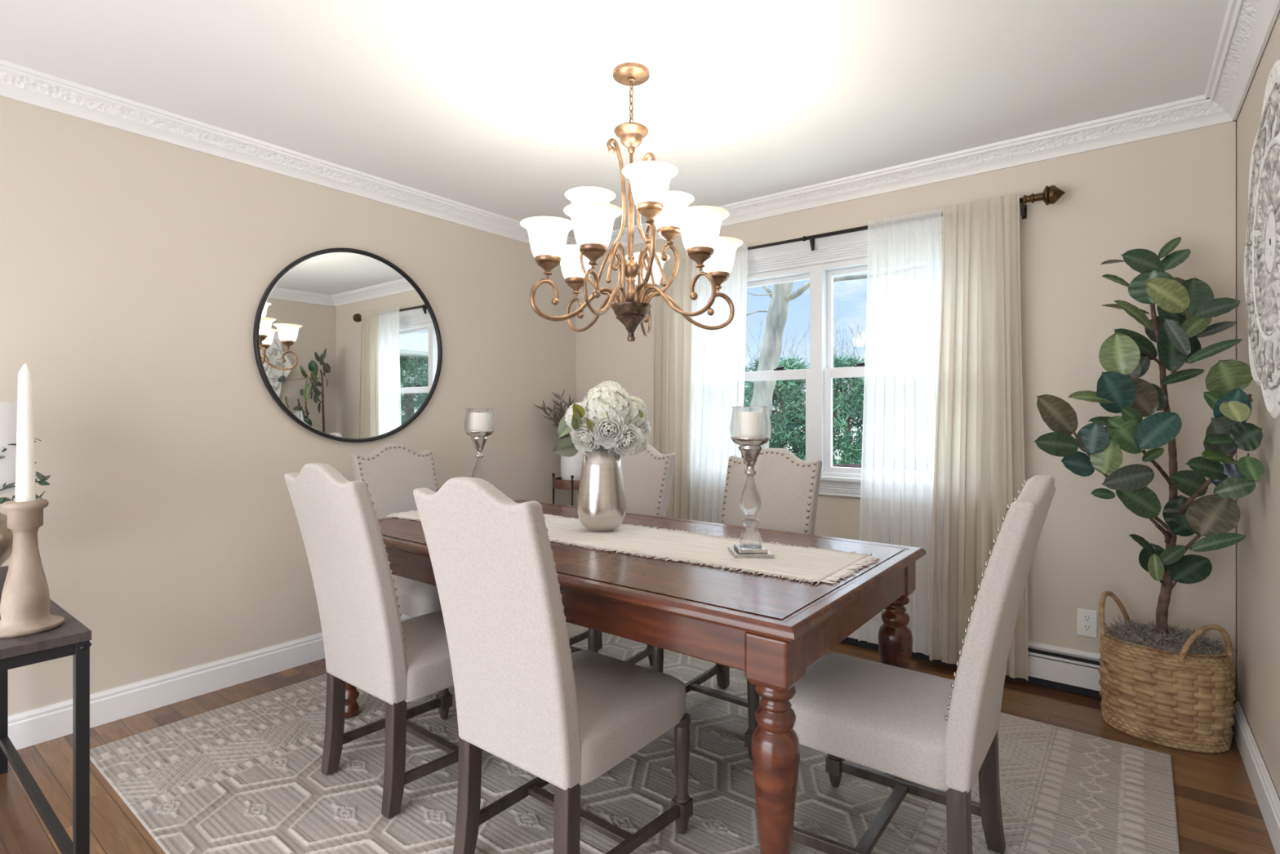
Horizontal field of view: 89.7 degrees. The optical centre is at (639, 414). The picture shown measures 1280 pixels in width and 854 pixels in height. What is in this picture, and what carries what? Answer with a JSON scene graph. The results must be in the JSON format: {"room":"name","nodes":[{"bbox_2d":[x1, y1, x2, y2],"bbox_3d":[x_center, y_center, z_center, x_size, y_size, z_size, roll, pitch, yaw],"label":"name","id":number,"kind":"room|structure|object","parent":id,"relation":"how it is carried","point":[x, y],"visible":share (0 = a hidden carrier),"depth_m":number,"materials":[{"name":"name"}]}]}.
{"room":"dining room","nodes":[
{"label":"dining room","id":0,"kind":"room"},
{"bbox_2d":[0,96,576,715],"bbox_3d":[-1.937,-0.011,2.853,0.140,2.435,4.910,0,0,38],"label":"wall","id":1,"kind":"structure","parent":0,"point":[136,270],"depth_m":2.74,"materials":[{"name":"paint"}]},
{"bbox_2d":[8,613,413,750],"bbox_3d":[-1.895,1.145,2.780,0.016,0.125,4.565,0,0,38],"label":"baseboard","id":2,"kind":"structure","parent":1,"relation":"attached to","point":[45,723],"depth_m":2.67,"materials":[{"name":"white paint"}]},
{"bbox_2d":[0,59,576,244],"bbox_3d":[-1.842,-1.182,2.780,0.100,0.092,4.630,0,0,38],"label":"trim","id":3,"kind":"structure","parent":1,"relation":"attached to","point":[18,82],"depth_m":2.82,"materials":[{"name":"white paint"}]},
{"bbox_2d":[253,248,442,442],"bbox_3d":[-1.454,-0.354,3.330,0.029,0.994,0.994,0,0,38],"label":"round mirror","id":4,"kind":"object","parent":1,"relation":"attached to","point":[347,344],"visible":1,"depth_m":3.29,"materials":[{"name":"black metal"}]},
{"bbox_2d":[0,0,1229,238],"bbox_3d":[-0.452,-1.278,1.700,3.900,0.100,4.910,0,0,38],"label":"ceiling","id":5,"kind":"structure","parent":0,"point":[504,108],"depth_m":2.32,"materials":[{"name":"white paint"}]},
{"bbox_2d":[520,62,742,342],"bbox_3d":[-0.026,-0.746,2.294,0.817,0.962,0.764,0,0,38],"label":"chandelier","id":6,"kind":"object","parent":5,"relation":"hanging from","point":[591,213],"visible":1,"depth_m":2.23,"materials":[{"name":"brown metal"}]},
{"bbox_2d":[0,641,1275,853],"bbox_3d":[-0.452,1.247,1.700,3.900,0.080,4.910,0,0,38],"label":"floor","id":7,"kind":"structure","parent":0,"point":[1218,811],"depth_m":2.13,"materials":[{"name":"brown wood"}]},
{"bbox_2d":[0,565,91,853],"bbox_3d":[-1.848,0.861,1.716,1.081,0.692,0.383,0,0,38],"label":"console table","id":8,"kind":"object","parent":7,"relation":"on","point":[72,637],"visible":0.81,"depth_m":1.53,"materials":[{"name":"black metal"}]},
{"bbox_2d":[0,401,17,566],"bbox_3d":[-2.045,0.238,1.931,0.320,0.553,0.320,0,0,38],"label":"table lamp","id":9,"kind":"object","parent":8,"relation":"on","point":[8,410],"visible":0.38,"depth_m":1.93,"materials":[{"name":"white fabric"}]},
{"bbox_2d":[0,437,51,503],"bbox_3d":[-1.905,0.279,1.857,0.200,0.472,0.450,0,0,-12],"label":"plant","id":10,"kind":"object","parent":8,"relation":"on","point":[42,478],"visible":0.38,"depth_m":1.97,"materials":[{"name":"green plant"}]},
{"bbox_2d":[0,498,64,638],"bbox_3d":[-1.476,0.361,1.546,0.141,0.308,0.141,0,0,38],"label":"candlestick","id":11,"kind":"object","parent":8,"relation":"on","point":[25,601],"visible":0.99,"depth_m":1.52,"materials":[{"name":"brown wood"}]},
{"bbox_2d":[15,362,35,502],"bbox_3d":[-1.476,0.046,1.546,0.036,0.342,0.036,0,0,38],"label":"taper candle","id":12,"kind":"object","parent":11,"relation":"on","point":[25,489],"visible":0.92,"depth_m":1.53,"materials":[{"name":"white wax"}]},
{"bbox_2d":[551,472,579,506],"bbox_3d":[-0.430,0.799,4.311,0.300,0.816,0.300,0,0,38],"label":"plant stand","id":13,"kind":"object","parent":7,"relation":"on","point":[557,483],"visible":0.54,"depth_m":4.17,"materials":[{"name":"red wood"}]},
{"bbox_2d":[553,476,579,489],"bbox_3d":[-0.430,0.455,4.311,0.300,0.060,0.300,0,0,38],"label":"wooden tray","id":14,"kind":"object","parent":13,"relation":"on","point":[558,483],"depth_m":4.17,"materials":[{"name":"red wood"}]},
{"bbox_2d":[560,450,582,479],"bbox_3d":[-0.430,0.345,4.311,0.204,0.256,0.204,0,0,38],"label":"planter pot","id":15,"kind":"object","parent":13,"relation":"on","point":[571,465],"visible":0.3,"depth_m":4.22,"materials":[{"name":"white ceramic"}]},
{"bbox_2d":[533,389,578,439],"bbox_3d":[-0.466,0.064,4.306,0.488,0.489,0.359,0,0,-5],"label":"grass plant","id":16,"kind":"object","parent":15,"relation":"in","point":[559,414],"visible":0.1,"depth_m":4.29,"materials":[{"name":"plant"}]},
{"bbox_2d":[89,622,1179,853],"bbox_3d":[-0.055,1.198,2.281,3.057,0.016,2.339,0,0,38],"label":"area rug","id":17,"kind":"object","parent":7,"relation":"on","point":[245,776],"visible":0.44,"depth_m":2.04,"materials":[{"name":"fabric"}]},
{"bbox_2d":[284,462,484,818],"bbox_3d":[-0.785,0.669,2.175,0.458,1.045,0.645,0,0,38],"label":"dining chair","id":18,"kind":"object","parent":17,"relation":"on","point":[368,646],"visible":0.92,"depth_m":1.97,"materials":[{"name":"beige fabric"}]},
{"bbox_2d":[351,443,441,617],"bbox_3d":[-1.019,0.669,3.071,0.645,1.045,0.458,0,0,38],"label":"dining chair","id":19,"kind":"object","parent":17,"relation":"on","point":[392,472],"visible":0.38,"depth_m":3.13,"materials":[{"name":"beige fabric"}]},
{"bbox_2d":[413,476,693,853],"bbox_3d":[-0.219,0.669,1.739,0.458,1.045,0.645,0,0,38],"label":"dining chair","id":20,"kind":"object","parent":17,"relation":"on","point":[565,718],"visible":1,"depth_m":1.56,"materials":[{"name":"beige fabric"}]},
{"bbox_2d":[568,444,675,666],"bbox_3d":[-0.179,0.669,3.038,0.458,1.045,0.645,0,0,38],"label":"dining chair","id":21,"kind":"object","parent":17,"relation":"on","point":[647,474],"visible":0.3,"depth_m":3.13,"materials":[{"name":"beige fabric"}]},
{"bbox_2d":[344,499,925,853],"bbox_3d":[-0.155,0.817,2.344,1.998,0.750,1.032,0,0,38],"label":"dining table","id":22,"kind":"object","parent":17,"relation":"on","point":[771,628],"visible":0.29,"depth_m":1.63,"materials":[{"name":"brown wood"}]},
{"bbox_2d":[385,510,879,585],"bbox_3d":[-0.186,0.438,2.399,2.007,0.011,0.458,0,0,35],"label":"table runner","id":23,"kind":"object","parent":22,"relation":"on","point":[812,564],"visible":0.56,"depth_m":2.08,"materials":[{"name":"beige fabric"}]},
{"bbox_2d":[464,411,493,457],"bbox_3d":[-0.705,0.205,2.828,0.131,0.464,0.131,0,0,3],"label":"hurricane candle holder","id":24,"kind":"object","parent":23,"relation":"on","point":[478,432],"visible":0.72,"depth_m":2.80,"materials":[{"name":"silver metal"}]},
{"bbox_2d":[470,411,488,431],"bbox_3d":[-0.705,0.028,2.828,0.077,0.086,0.077,0,0,38],"label":"candle","id":25,"kind":"object","parent":24,"relation":"on","point":[478,421],"depth_m":2.79,"materials":[{"name":"white wax"}]},
{"bbox_2d":[577,448,626,532],"bbox_3d":[-0.145,0.285,2.440,0.185,0.305,0.185,0,0,38],"label":"flower vase","id":26,"kind":"object","parent":23,"relation":"on","point":[602,502],"visible":0.93,"depth_m":2.37,"materials":[{"name":"metal"}]},
{"bbox_2d":[552,380,651,457],"bbox_3d":[-0.144,0.126,2.459,0.326,0.523,0.332,0,0,38],"label":"flower bouquet","id":27,"kind":"object","parent":26,"relation":"in","point":[609,419],"visible":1,"depth_m":2.37,"materials":[{"name":"white plant"}]},
{"bbox_2d":[728,409,774,558],"bbox_3d":[0.346,0.205,2.018,0.131,0.464,0.131,0,0,-2],"label":"hurricane candle holder","id":28,"kind":"object","parent":23,"relation":"on","point":[750,437],"visible":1,"depth_m":1.99,"materials":[{"name":"silver metal"}]},
{"bbox_2d":[730,435,770,475],"bbox_3d":[0.346,0.130,2.018,0.124,0.121,0.124,0,0,-2],"label":"cup","id":29,"kind":"object","parent":28,"relation":"on","point":[750,447],"depth_m":1.99,"materials":[{"name":"silver metal"}]},
{"bbox_2d":[737,409,763,437],"bbox_3d":[0.346,0.028,2.018,0.077,0.086,0.077,0,0,38],"label":"candle","id":30,"kind":"object","parent":28,"relation":"on","point":[750,424],"depth_m":1.99,"materials":[{"name":"white wax"}]},
{"bbox_2d":[652,448,822,759],"bbox_3d":[0.408,0.669,2.582,0.458,1.045,0.645,0,0,38],"label":"dining chair","id":31,"kind":"object","parent":17,"relation":"on","point":[782,495],"visible":0.41,"depth_m":2.71,"materials":[{"name":"beige fabric"}]},
{"bbox_2d":[788,475,1055,853],"bbox_3d":[0.730,0.669,1.731,0.645,1.045,0.458,0,0,38],"label":"dining chair","id":32,"kind":"object","parent":17,"relation":"on","point":[934,732],"visible":0.92,"depth_m":1.58,"materials":[{"name":"beige fabric"}]},
{"bbox_2d":[1097,590,1235,752],"bbox_3d":[1.991,0.959,2.448,0.403,0.497,0.298,0,0,45],"label":"wicker basket","id":33,"kind":"object","parent":7,"relation":"on","point":[1166,699],"visible":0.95,"depth_m":2.33,"materials":[{"name":"wicker"}]},
{"bbox_2d":[1033,236,1264,665],"bbox_3d":[1.876,0.259,2.315,0.700,1.872,0.594,0,0,-39],"label":"ficus tree","id":34,"kind":"object","parent":33,"relation":"in","point":[1186,308],"visible":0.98,"depth_m":2.32,"materials":[{"name":"green plant"}]},
{"bbox_2d":[576,120,1235,725],"bbox_3d":[0.965,-0.011,3.619,3.502,2.435,0.140,0,0,38],"label":"wall","id":35,"kind":"structure","parent":0,"point":[1149,193],"depth_m":2.78,"materials":[{"name":"paint"}]},
{"bbox_2d":[692,202,1020,497],"bbox_3d":[0.987,-0.265,3.552,1.944,1.393,0.160,0,0,38],"label":"window","id":36,"kind":"structure","parent":35,"relation":"in","point":[852,246],"depth_m":3.52,"materials":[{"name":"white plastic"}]},
{"bbox_2d":[576,94,1235,250],"bbox_3d":[0.891,-1.182,3.525,3.502,0.092,0.100,0,0,38],"label":"trim","id":37,"kind":"structure","parent":35,"relation":"attached to","point":[1197,112],"depth_m":2.96,"materials":[{"name":"white paint"}]},
{"bbox_2d":[747,185,1065,250],"bbox_3d":[0.909,-0.941,3.492,2.342,0.104,0.130,0,0,38],"label":"curtain rod","id":38,"kind":"object","parent":35,"relation":"attached to","point":[1051,194],"visible":0.59,"depth_m":2.91,"materials":[{"name":"brown metal"}]},
{"bbox_2d":[653,253,692,519],"bbox_3d":[0.199,0.095,3.982,0.296,2.147,0.060,0,0,38],"label":"drape","id":39,"kind":"object","parent":38,"relation":"hanging from","point":[673,331],"visible":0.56,"depth_m":3.98,"materials":[{"name":"fabric"}]},
{"bbox_2d":[684,243,747,523],"bbox_3d":[0.441,0.087,3.800,0.438,2.132,0.049,0,0,38],"label":"sheer curtain","id":40,"kind":"object","parent":38,"relation":"hanging from","point":[717,357],"visible":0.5,"depth_m":3.80,"materials":[{"name":"white fabric"}]},
{"bbox_2d":[857,207,951,659],"bbox_3d":[1.285,0.087,3.141,0.432,2.132,0.051,0,0,38],"label":"sheer curtain","id":41,"kind":"object","parent":38,"relation":"hanging from","point":[904,267],"visible":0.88,"depth_m":3.13,"materials":[{"name":"white fabric"}]},
{"bbox_2d":[928,193,1027,679],"bbox_3d":[1.539,0.095,2.940,0.403,2.147,0.070,0,0,38],"label":"drape","id":42,"kind":"object","parent":38,"relation":"hanging from","point":[980,327],"visible":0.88,"depth_m":2.95,"materials":[{"name":"fabric"}]},
{"bbox_2d":[841,629,1102,698],"bbox_3d":[0.895,1.105,3.543,3.445,0.180,0.065,0,0,38],"label":"baseboard heater","id":43,"kind":"object","parent":35,"relation":"attached to","point":[1074,670],"visible":0.02,"depth_m":2.80,"materials":[{"name":"white metal"}]},
{"bbox_2d":[1076,608,1097,637],"bbox_3d":[1.928,0.898,2.776,0.072,0.116,0.010,0,0,38],"label":"electrical outlet","id":44,"kind":"object","parent":35,"relation":"attached to","point":[1086,620],"visible":1,"depth_m":2.77,"materials":[{"name":"white plastic"}]},
{"bbox_2d":[1082,623,1091,631],"bbox_3d":[1.927,0.919,2.775,0.033,0.033,0.008,0,0,38],"label":"receptacle","id":45,"kind":"object","parent":44,"relation":"attached to","point":[1086,627],"depth_m":2.77,"materials":[{"name":"white plastic"}]},
{"bbox_2d":[1082,613,1091,622],"bbox_3d":[1.927,0.877,2.775,0.033,0.033,0.008,0,0,38],"label":"receptacle","id":46,"kind":"object","parent":44,"relation":"attached to","point":[1086,617],"depth_m":2.77,"materials":[{"name":"white plastic"}]},
{"bbox_2d":[1235,10,1279,799],"bbox_3d":[1.019,-0.011,0.645,0.140,2.435,4.774,0,0,37],"label":"wall","id":47,"kind":"structure","parent":0,"point":[1258,555],"depth_m":2.14,"materials":[{"name":"paint"}]},
{"bbox_2d":[1204,0,1279,121],"bbox_3d":[0.882,-1.182,0.664,0.100,0.092,4.633,0,0,37],"label":"trim","id":48,"kind":"structure","parent":47,"relation":"attached to","point":[1247,26],"depth_m":2.09,"materials":[{"name":"white paint"}]},
{"bbox_2d":[1232,701,1279,853],"bbox_3d":[0.892,1.145,0.608,0.016,0.125,4.556,0,0,37],"label":"baseboard","id":49,"kind":"structure","parent":47,"relation":"attached to","point":[1266,795],"depth_m":2.00,"materials":[{"name":"white paint"}]},
{"bbox_2d":[1244,59,1279,418],"bbox_3d":[1.731,-0.473,1.758,0.037,0.968,0.969,0,0,37],"label":"wall medallion","id":50,"kind":"object","parent":47,"relation":"attached to","point":[1261,259],"visible":1,"depth_m":1.81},
{"label":"outside","id":51,"kind":"structure","parent":0,"visible":0},
{"bbox_2d":[773,426,862,463],"bbox_3d":[20.875,1.857,43.161,100.000,0.200,86.220,0,0,38],"label":"ground","id":52,"kind":"structure","parent":51,"point":[837,456],"depth_m":40.11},
{"bbox_2d":[741,363,751,457],"bbox_3d":[1.680,0.295,13.478,2.409,2.979,1.759,0,0,38],"label":"evergreen tree","id":53,"kind":"object","parent":52,"relation":"on","point":[745,382],"visible":0.02,"depth_m":13.17,"materials":[{"name":"green plant"}]},
{"bbox_2d":[741,352,809,461],"bbox_3d":[2.729,0.273,12.510,2.096,2.987,1.663,0,0,38],"label":"hedge","id":54,"kind":"object","parent":52,"relation":"on","point":[784,433],"visible":0.38,"depth_m":12.13,"materials":[{"name":"green plant"}]},
{"bbox_2d":[745,274,866,449],"bbox_3d":[2.780,-0.650,13.304,5.057,4.818,10.342,0,0,20],"label":"bare tree","id":55,"kind":"object","parent":52,"relation":"on","point":[771,348],"visible":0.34,"depth_m":8.49,"materials":[{"name":"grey plant"}]},
{"bbox_2d":[793,351,865,463],"bbox_3d":[3.801,0.283,12.183,2.105,3.008,1.662,0,0,38],"label":"hedge","id":56,"kind":"object","parent":52,"relation":"on","point":[849,403],"visible":0.3,"depth_m":11.88,"materials":[{"name":"green plant"}]},
{"bbox_2d":[832,463,861,467],"bbox_3d":[3.760,1.270,10.247,6.082,0.973,0.140,0,0,0],"label":"fence","id":57,"kind":"object","parent":52,"relation":"on","point":[849,465],"visible":0.03,"depth_m":10.19,"materials":[{"name":"white wood"}]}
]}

